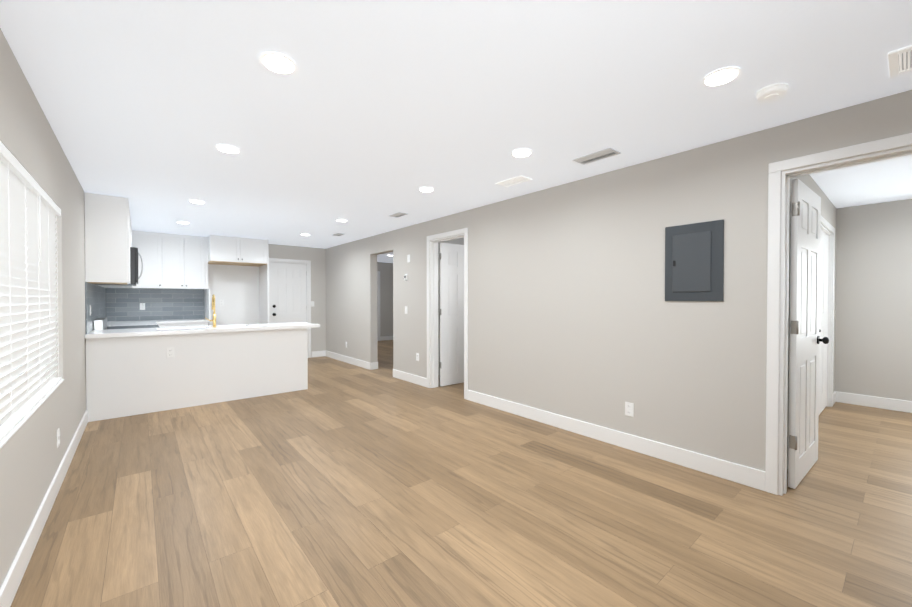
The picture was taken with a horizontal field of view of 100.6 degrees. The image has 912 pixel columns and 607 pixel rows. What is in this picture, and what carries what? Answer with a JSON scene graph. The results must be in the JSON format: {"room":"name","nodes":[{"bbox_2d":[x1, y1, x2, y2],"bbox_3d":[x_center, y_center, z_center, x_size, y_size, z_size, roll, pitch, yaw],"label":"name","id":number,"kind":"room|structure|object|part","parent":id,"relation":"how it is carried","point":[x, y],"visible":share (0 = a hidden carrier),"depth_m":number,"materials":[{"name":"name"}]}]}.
{"room":"empty living room","nodes":[
{"label":"empty living room","id":0,"kind":"room"},
{"bbox_2d":[0,28,85,454],"bbox_3d":[-3.811,0.032,3.728,0.200,2.400,6.480,-1,1,-40],"label":"wall","id":1,"kind":"structure","parent":0,"point":[70,260],"depth_m":2.77,"materials":[{"name":"grey paint"}]},
{"bbox_2d":[0,338,44,418],"bbox_3d":[-2.369,-0.052,1.954,0.080,1.250,1.910,-1,1,-40],"label":"window","id":2,"kind":"structure","parent":1,"relation":"in","point":[21,382],"depth_m":2.23,"materials":[{"name":"white plastic"}]},
{"bbox_2d":[0,141,61,441],"bbox_3d":[-2.287,-0.057,2.023,0.073,1.235,1.902,-1,1,-40],"label":"window blinds","id":3,"kind":"object","parent":1,"relation":"attached to","point":[30,209],"visible":1,"depth_m":1.97,"materials":[{"name":"white plastic"}]},
{"bbox_2d":[0,382,63,587],"bbox_3d":[-2.346,0.913,1.985,0.200,0.680,1.910,-1,1,-40],"label":"wall","id":4,"kind":"structure","parent":1,"relation":"attached to","point":[31,455],"depth_m":1.87,"materials":[{"name":"grey paint"}]},
{"bbox_2d":[57,428,59,447],"bbox_3d":[-2.698,0.911,2.570,0.010,0.116,0.072,-1,1,-40],"label":"electrical outlet","id":5,"kind":"object","parent":4,"relation":"attached to","point":[58,437],"visible":1,"depth_m":2.56,"materials":[{"name":"white plastic"}]},
{"bbox_2d":[0,379,63,448],"bbox_3d":[-2.305,0.568,2.015,0.106,0.010,1.910,-1,1,-40],"label":"window sill","id":6,"kind":"structure","parent":1,"relation":"attached to","point":[19,425],"depth_m":1.88,"materials":[{"name":"white wood"}]},
{"bbox_2d":[85,282,106,333],"bbox_3d":[-4.755,0.032,5.024,0.010,0.540,2.878,-1,1,-40],"label":"backsplash","id":7,"kind":"structure","parent":1,"relation":"attached to","point":[95,295],"depth_m":4.52,"materials":[{"name":"tile"}]},
{"bbox_2d":[84,192,131,283],"bbox_3d":[-3.837,-0.694,4.181,0.348,0.931,0.361,-1,1,-40],"label":"upper cabinet","id":8,"kind":"object","parent":1,"relation":"attached to","point":[108,227],"depth_m":4.04,"materials":[{"name":"white wood"}]},
{"bbox_2d":[98,284,131,287],"bbox_3d":[-4.742,-0.706,5.264,0.348,0.931,0.433,-1,1,-40],"label":"upper cabinet","id":9,"kind":"object","parent":1,"relation":"attached to","point":[105,286],"depth_m":5.40,"materials":[{"name":"white wood"}]},
{"bbox_2d":[95,247,142,285],"bbox_3d":[-4.309,-0.467,4.846,0.472,0.452,0.760,-1,1,-40],"label":"over-the-range microwave","id":10,"kind":"object","parent":9,"relation":"attached to","point":[134,253],"visible":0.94,"depth_m":4.66,"materials":[{"name":"black plastic"}]},
{"bbox_3d":[-3.965,-0.476,4.756,0.060,0.340,0.015,-1,1,-40],"label":"handle","id":11,"kind":"part","parent":10,"relation":"part of","materials":[{"name":"silver metal"}]},
{"bbox_2d":[132,230,167,287],"bbox_3d":[-5.144,-0.719,6.338,0.449,0.931,0.346,-1,1,-40],"label":"upper cabinet","id":12,"kind":"object","parent":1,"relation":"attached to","point":[152,246],"depth_m":6.24,"materials":[{"name":"white wood"}]},
{"bbox_2d":[168,233,207,288],"bbox_3d":[-4.789,-0.723,6.634,0.703,0.931,0.346,-1,1,-40],"label":"upper cabinet","id":13,"kind":"object","parent":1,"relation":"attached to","point":[170,260],"depth_m":6.54,"materials":[{"name":"white wood"}]},
{"bbox_2d":[106,288,204,320],"bbox_3d":[-5.142,0.014,6.569,1.338,0.540,0.010,-1,1,-40],"label":"backsplash","id":14,"kind":"structure","parent":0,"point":[116,304],"depth_m":6.52,"materials":[{"name":"tile"}]},
{"bbox_2d":[140,303,144,309],"bbox_3d":[-5.313,0.051,6.413,0.072,0.116,0.010,-1,1,-40],"label":"outlet","id":15,"kind":"object","parent":14,"relation":"attached to","point":[142,306],"visible":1,"depth_m":6.41,"materials":[{"name":"white plastic"}]},
{"bbox_2d":[270,244,325,357],"bbox_3d":[-3.412,-0.020,8.154,1.150,2.400,0.200,-1,1,-40],"label":"wall","id":16,"kind":"structure","parent":0,"point":[317,257],"depth_m":8.31,"materials":[{"name":"grey paint"}]},
{"bbox_2d":[271,262,306,322],"bbox_3d":[-3.522,0.164,7.992,0.734,2.020,0.165,-1,1,-40],"label":"door leaf","id":17,"kind":"structure","parent":16,"relation":"in","point":[288,294],"depth_m":7.96,"materials":[{"name":"white wood"}]},
{"bbox_2d":[269,258,310,357],"bbox_3d":[-3.557,0.127,8.024,0.880,2.110,0.216,-1,1,-40],"label":"door frame","id":18,"kind":"structure","parent":16,"relation":"attached to","point":[309,294],"depth_m":8.19,"materials":[{"name":"white wood"}]},
{"bbox_2d":[311,350,325,357],"bbox_3d":[-3.025,1.113,8.351,0.320,0.130,0.014,-1,1,-40],"label":"baseboard","id":19,"kind":"structure","parent":16,"relation":"attached to","point":[318,353],"depth_m":8.34,"materials":[{"name":"white wood"}]},
{"bbox_2d":[377,262,392,336],"bbox_3d":[-3.068,-0.054,11.048,2.810,2.400,0.200,-1,1,-40],"label":"wall","id":20,"kind":"structure","parent":0,"point":[386,297],"depth_m":11.68,"materials":[{"name":"grey paint"}]},
{"bbox_2d":[377,271,379,340],"bbox_3d":[-2.347,0.080,11.512,0.090,2.120,0.016,-1,1,-40],"label":"door frame","id":21,"kind":"structure","parent":20,"relation":"attached to","point":[378,304],"depth_m":11.50,"materials":[{"name":"white"}]},
{"bbox_2d":[377,336,392,340],"bbox_3d":[-3.000,1.082,10.979,2.810,0.130,0.014,-1,1,-40],"label":"baseboard","id":22,"kind":"structure","parent":20,"relation":"attached to","point":[383,338],"depth_m":11.66,"materials":[{"name":"white wood"}]},
{"bbox_2d":[438,238,463,374],"bbox_3d":[0.395,-0.006,6.983,2.910,2.400,0.120,-1,1,-40],"label":"wall","id":23,"kind":"structure","parent":0,"point":[459,241],"depth_m":6.34,"materials":[{"name":"grey paint"}]},
{"bbox_2d":[0,0,911,262],"bbox_3d":[0.082,-1.230,4.739,7.550,0.100,14.100,-1,1,-40],"label":"ceiling","id":24,"kind":"structure","parent":0,"point":[367,118],"depth_m":2.07,"materials":[{"name":"white paint"}]},
{"bbox_2d":[189,200,205,203],"bbox_3d":[-2.978,-1.170,4.354,0.170,0.011,0.170,-1,1,-40],"label":"recessed light","id":25,"kind":"object","parent":24,"relation":"in","point":[197,201],"visible":0.92,"depth_m":4.33,"materials":[{"name":"white"}]},
{"bbox_2d":[215,144,240,153],"bbox_3d":[-1.700,-1.151,2.825,0.170,0.011,0.170,-1,1,-40],"label":"recessed light","id":26,"kind":"object","parent":24,"relation":"in","point":[225,148],"visible":0.96,"depth_m":2.82,"materials":[{"name":"white"}]},
{"bbox_2d":[259,52,297,74],"bbox_3d":[-0.844,-1.139,1.801,0.170,0.011,0.170,-1,1,-40],"label":"recessed light","id":27,"kind":"object","parent":24,"relation":"in","point":[278,63],"visible":1,"depth_m":1.79,"materials":[{"name":"white"}]},
{"bbox_2d":[331,233,344,235],"bbox_3d":[-2.045,-1.195,6.571,0.140,0.011,0.280,-1,1,-40],"label":"ceiling vent","id":28,"kind":"object","parent":24,"relation":"in","point":[337,234],"visible":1,"depth_m":6.55,"materials":[{"name":"grey metal"}]},
{"bbox_2d":[336,219,347,221],"bbox_3d":[-1.628,-1.182,5.394,0.170,0.011,0.170,-1,1,-40],"label":"recessed light","id":29,"kind":"object","parent":24,"relation":"in","point":[341,220],"visible":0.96,"depth_m":5.36,"materials":[{"name":"white plastic"}]},
{"bbox_2d":[389,212,407,217],"bbox_3d":[-0.767,-1.177,5.042,0.140,0.011,0.280,-1,1,-40],"label":"ceiling vent","id":30,"kind":"object","parent":24,"relation":"in","point":[398,214],"visible":1,"depth_m":5.03,"materials":[{"name":"grey metal"}]},
{"bbox_2d":[418,187,434,191],"bbox_3d":[-0.302,-1.164,3.868,0.170,0.011,0.170,-1,1,-40],"label":"recessed light","id":31,"kind":"object","parent":24,"relation":"in","point":[426,189],"visible":0.88,"depth_m":3.85,"materials":[{"name":"white"}]},
{"bbox_2d":[495,175,531,186],"bbox_3d":[0.547,-1.160,3.607,0.160,0.011,0.320,-1,1,-40],"label":"ceiling vent","id":32,"kind":"object","parent":24,"relation":"in","point":[514,181],"visible":1,"depth_m":3.59,"materials":[{"name":"white metal"}]},
{"bbox_2d":[511,148,532,157],"bbox_3d":[0.505,-1.153,2.903,0.170,0.011,0.170,-1,1,-40],"label":"recessed light","id":33,"kind":"object","parent":24,"relation":"in","point":[520,153],"visible":0.98,"depth_m":2.89,"materials":[{"name":"white"}]},
{"bbox_2d":[573,147,620,164],"bbox_3d":[1.101,-1.152,2.973,0.160,0.012,0.320,-1,1,-40],"label":"ceiling vent","id":34,"kind":"object","parent":24,"relation":"in","point":[598,155],"visible":0.98,"depth_m":2.96,"materials":[{"name":"grey metal"}]},
{"bbox_2d":[701,67,741,86],"bbox_3d":[1.336,-1.141,1.909,0.170,0.011,0.170,-1,1,-40],"label":"recessed light","id":35,"kind":"object","parent":24,"relation":"in","point":[721,76],"visible":1,"depth_m":1.90,"materials":[{"name":"white"}]},
{"bbox_2d":[756,83,788,101],"bbox_3d":[1.697,-1.127,2.035,0.136,0.042,0.136,-1,1,-40],"label":"smoke detector","id":36,"kind":"object","parent":24,"relation":"attached to","point":[772,92],"visible":1,"depth_m":2.00,"materials":[{"name":"white plastic"}]},
{"bbox_2d":[888,45,911,77],"bbox_3d":[2.284,-1.136,1.567,0.280,0.012,0.647,-1,1,-40],"label":"ceiling vent","id":37,"kind":"object","parent":24,"relation":"in","point":[900,61],"visible":1,"depth_m":1.78,"materials":[{"name":"white metal"}]},
{"bbox_2d":[11,340,911,606],"bbox_3d":[0.082,1.260,4.768,7.550,0.080,14.100,-1,1,-40],"label":"floor","id":38,"kind":"structure","parent":0,"point":[337,483],"depth_m":2.24,"materials":[{"name":"brown wood"}]},
{"bbox_2d":[94,317,159,329],"bbox_3d":[-4.225,0.693,4.941,0.671,1.010,0.750,-1,1,-40],"label":"range","id":39,"kind":"object","parent":38,"relation":"on","point":[100,323],"visible":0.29,"depth_m":4.79,"materials":[{"name":"silver metal"}]},
{"bbox_3d":[-4.212,0.612,4.951,0.544,0.612,0.730,-1,1,-40],"label":"glass","id":40,"kind":"part","parent":39,"relation":"part of","materials":[{"name":"black"}]},
{"bbox_2d":[85,334,168,421],"bbox_3d":[-3.774,0.787,4.380,0.675,0.876,0.620,-1,1,-40],"label":"base cabinet","id":41,"kind":"object","parent":38,"relation":"on","point":[133,371],"depth_m":4.11,"materials":[{"name":"white wood"}]},
{"bbox_2d":[166,347,173,357],"bbox_3d":[-3.284,0.565,4.351,0.072,0.116,0.010,-1,1,-40],"label":"outlet","id":42,"kind":"object","parent":41,"relation":"attached to","point":[169,350],"depth_m":4.35,"materials":[{"name":"white plastic"}]},
{"bbox_2d":[85,322,316,337],"bbox_3d":[-3.092,0.323,4.900,2.396,0.040,0.750,-1,1,-40],"label":"countertop","id":43,"kind":"structure","parent":41,"relation":"on","point":[140,332],"depth_m":4.58,"materials":[{"name":"white stone"}]},
{"bbox_2d":[205,294,248,326],"bbox_3d":[-3.028,0.092,5.001,0.502,0.421,0.162,-1,1,-40],"label":"faucet","id":44,"kind":"object","parent":43,"relation":"on","point":[213,309],"visible":1,"depth_m":4.86,"materials":[{"name":"gold metal"}]},
{"bbox_2d":[163,323,186,326],"bbox_3d":[-4.834,0.764,6.388,0.430,0.876,0.692,-1,1,-40],"label":"base cabinet","id":45,"kind":"object","parent":38,"relation":"on","point":[164,324],"depth_m":6.21,"materials":[{"name":"white"}]},
{"bbox_2d":[107,320,158,325],"bbox_3d":[-4.968,0.313,5.766,0.627,0.040,1.467,-1,1,-40],"label":"countertop","id":46,"kind":"structure","parent":45,"relation":"on","point":[139,322],"depth_m":5.59,"materials":[{"name":"white stone"}]},
{"bbox_2d":[155,319,208,322],"bbox_3d":[-4.722,0.304,6.519,0.717,0.040,0.627,-1,1,-40],"label":"countertop","id":47,"kind":"structure","parent":45,"relation":"on","point":[174,320],"depth_m":6.37,"materials":[{"name":"white stone"}]},
{"bbox_2d":[187,323,207,325],"bbox_3d":[-4.619,0.761,6.617,0.424,0.876,0.617,-1,1,-40],"label":"base cabinet","id":48,"kind":"object","parent":38,"relation":"on","point":[188,324],"depth_m":6.41,"materials":[{"name":"white"}]},
{"bbox_2d":[169,330,244,409],"bbox_3d":[-3.237,0.782,4.829,0.835,0.876,0.620,-1,1,-40],"label":"base cabinet","id":49,"kind":"object","parent":38,"relation":"on","point":[204,369],"depth_m":4.58,"materials":[{"name":"white wood"}]},
{"bbox_2d":[204,234,268,325],"bbox_3d":[-4.066,0.000,7.027,0.939,2.386,0.685,-1,1,-40],"label":"cabinet","id":50,"kind":"object","parent":38,"relation":"on","point":[238,275],"visible":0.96,"depth_m":7.15,"materials":[{"name":"white wood"}]},
{"bbox_2d":[245,330,280,397],"bbox_3d":[-2.804,0.778,5.191,0.526,0.876,0.620,-1,1,-40],"label":"base cabinet","id":51,"kind":"object","parent":38,"relation":"on","point":[262,347],"depth_m":4.98,"materials":[{"name":"white wood"}]},
{"bbox_2d":[281,330,307,392],"bbox_3d":[-2.501,0.775,5.445,0.498,0.876,0.620,-1,1,-40],"label":"base cabinet","id":52,"kind":"object","parent":38,"relation":"on","point":[294,349],"depth_m":5.23,"materials":[{"name":"white wood"}]},
{"bbox_2d":[326,90,911,479],"bbox_3d":[-0.785,0.005,6.017,0.140,2.400,10.850,-1,1,-40],"label":"wall","id":53,"kind":"structure","parent":0,"point":[573,313],"depth_m":3.27,"materials":[{"name":"grey paint"}]},
{"bbox_2d":[326,351,369,369],"bbox_3d":[-2.229,1.121,7.638,0.014,0.130,2.130,-1,1,-40],"label":"baseboard","id":54,"kind":"structure","parent":53,"relation":"attached to","point":[353,361],"depth_m":7.48,"materials":[{"name":"white wood"}]},
{"bbox_2d":[371,362,377,369],"bbox_3d":[-1.483,1.130,6.865,0.140,0.130,0.014,-1,1,-40],"label":"baseboard","id":55,"kind":"structure","parent":53,"relation":"attached to","point":[374,365],"depth_m":6.86,"materials":[{"name":"white wood"}]},
{"bbox_2d":[393,369,426,386],"bbox_3d":[-0.726,1.143,5.840,0.014,0.130,0.958,-1,1,-40],"label":"baseboard","id":56,"kind":"structure","parent":53,"relation":"attached to","point":[412,378],"depth_m":5.79,"materials":[{"name":"white wood"}]},
{"bbox_2d":[427,228,467,399],"bbox_3d":[-0.076,0.127,5.170,0.172,2.177,0.884,-1,1,-40],"label":"door frame","id":57,"kind":"structure","parent":53,"relation":"attached to","point":[451,233],"depth_m":5.41,"materials":[{"name":"white wood"}]},
{"bbox_2d":[440,243,463,385],"bbox_3d":[0.049,0.158,5.713,0.734,2.085,0.165,-1,1,-39],"label":"door leaf","id":58,"kind":"structure","parent":53,"relation":"in","point":[451,314],"depth_m":5.60,"materials":[{"name":"white wood"}]},
{"bbox_2d":[467,390,764,490],"bbox_3d":[1.102,1.168,3.653,0.014,0.130,2.973,-1,1,-40],"label":"baseboard","id":59,"kind":"structure","parent":53,"relation":"attached to","point":[738,473],"depth_m":3.15,"materials":[{"name":"white wood"}]},
{"bbox_2d":[625,402,633,416],"bbox_3d":[1.470,0.898,3.213,0.010,0.116,0.072,-1,1,-40],"label":"electrical outlet","id":60,"kind":"object","parent":53,"relation":"attached to","point":[629,409],"visible":1,"depth_m":3.21,"materials":[{"name":"white plastic"}]},
{"bbox_2d":[665,219,723,300],"bbox_3d":[1.768,-0.307,2.829,0.026,0.580,0.390,-1,1,-40],"label":"electrical panel","id":61,"kind":"object","parent":53,"relation":"attached to","point":[694,261],"visible":1,"depth_m":2.81,"materials":[{"name":"grey metal"}]},
{"bbox_3d":[1.757,-0.307,2.833,0.014,0.440,0.260,-1,1,-40],"label":"door","id":62,"kind":"part","parent":61,"relation":"part of","materials":[{"name":"grey metal"}]},
{"bbox_2d":[765,133,911,495],"bbox_3d":[2.425,0.168,2.178,0.172,2.165,0.970,-1,1,-40],"label":"door frame","id":63,"kind":"structure","parent":53,"relation":"attached to","point":[775,169],"depth_m":2.46,"materials":[{"name":"white wood"}]},
{"bbox_2d":[788,179,828,488],"bbox_3d":[2.549,0.203,2.761,0.780,2.065,0.165,-1,1,-38],"label":"door leaf","id":64,"kind":"structure","parent":63,"relation":"attached to","point":[805,340],"depth_m":2.66,"materials":[{"name":"white wood"}]},
{"bbox_3d":[2.818,0.283,2.971,0.098,0.064,0.165,-1,1,-38],"label":"knob","id":65,"kind":"part","parent":64,"relation":"part of","materials":[{"name":"black metal"}]},
{"bbox_2d":[787,174,836,448],"bbox_3d":[3.409,0.033,3.690,3.310,2.400,0.120,-1,1,-40],"label":"wall","id":66,"kind":"structure","parent":0,"point":[826,202],"depth_m":3.88,"materials":[{"name":"grey paint"}]},
{"bbox_2d":[818,229,828,415],"bbox_3d":[3.665,0.209,3.861,1.944,2.020,0.071,-1,1,-40],"label":"door","id":67,"kind":"structure","parent":66,"relation":"in","point":[824,262],"depth_m":4.25,"materials":[{"name":"white wood"}]},
{"bbox_2d":[821,216,834,406],"bbox_3d":[3.643,0.205,3.887,1.980,2.050,0.120,-1,1,-40],"label":"door frame","id":68,"kind":"structure","parent":66,"relation":"attached to","point":[826,230],"depth_m":4.47,"materials":[{"name":"white wood"}]},
{"bbox_2d":[833,391,835,404],"bbox_3d":[4.603,1.157,4.614,0.281,0.130,0.014,-1,1,-40],"label":"baseboard","id":69,"kind":"structure","parent":66,"relation":"attached to","point":[834,396],"depth_m":4.61,"materials":[{"name":"white wood"}]},
{"bbox_2d":[834,199,911,400],"bbox_3d":[4.739,0.019,4.834,0.200,2.400,1.450,-1,1,-40],"label":"wall","id":70,"kind":"structure","parent":0,"point":[873,330],"depth_m":4.45,"materials":[{"name":"grey paint"}]},
{"bbox_3d":[6.727,0.047,2.456,0.200,2.400,2.050,-1,1,-40],"label":"wall","id":71,"kind":"structure","parent":0,"visible":0},
{"bbox_2d":[836,391,911,412],"bbox_3d":[5.943,1.173,3.241,0.014,0.130,3.840,-1,1,-40],"label":"baseboard","id":72,"kind":"structure","parent":71,"relation":"attached to","point":[878,402],"depth_m":4.45,"materials":[{"name":"white wood"}]},
{"bbox_3d":[-0.573,0.078,-0.146,0.200,2.400,3.620,-1,1,-40],"label":"wall","id":73,"kind":"structure","parent":0,"visible":0},
{"bbox_2d":[0,410,87,606],"bbox_3d":[-1.638,1.196,1.309,0.014,0.130,6.800,-1,1,-40],"label":"baseboard","id":74,"kind":"structure","parent":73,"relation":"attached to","point":[12,580],"depth_m":1.97,"materials":[{"name":"white wood"}]}
]}

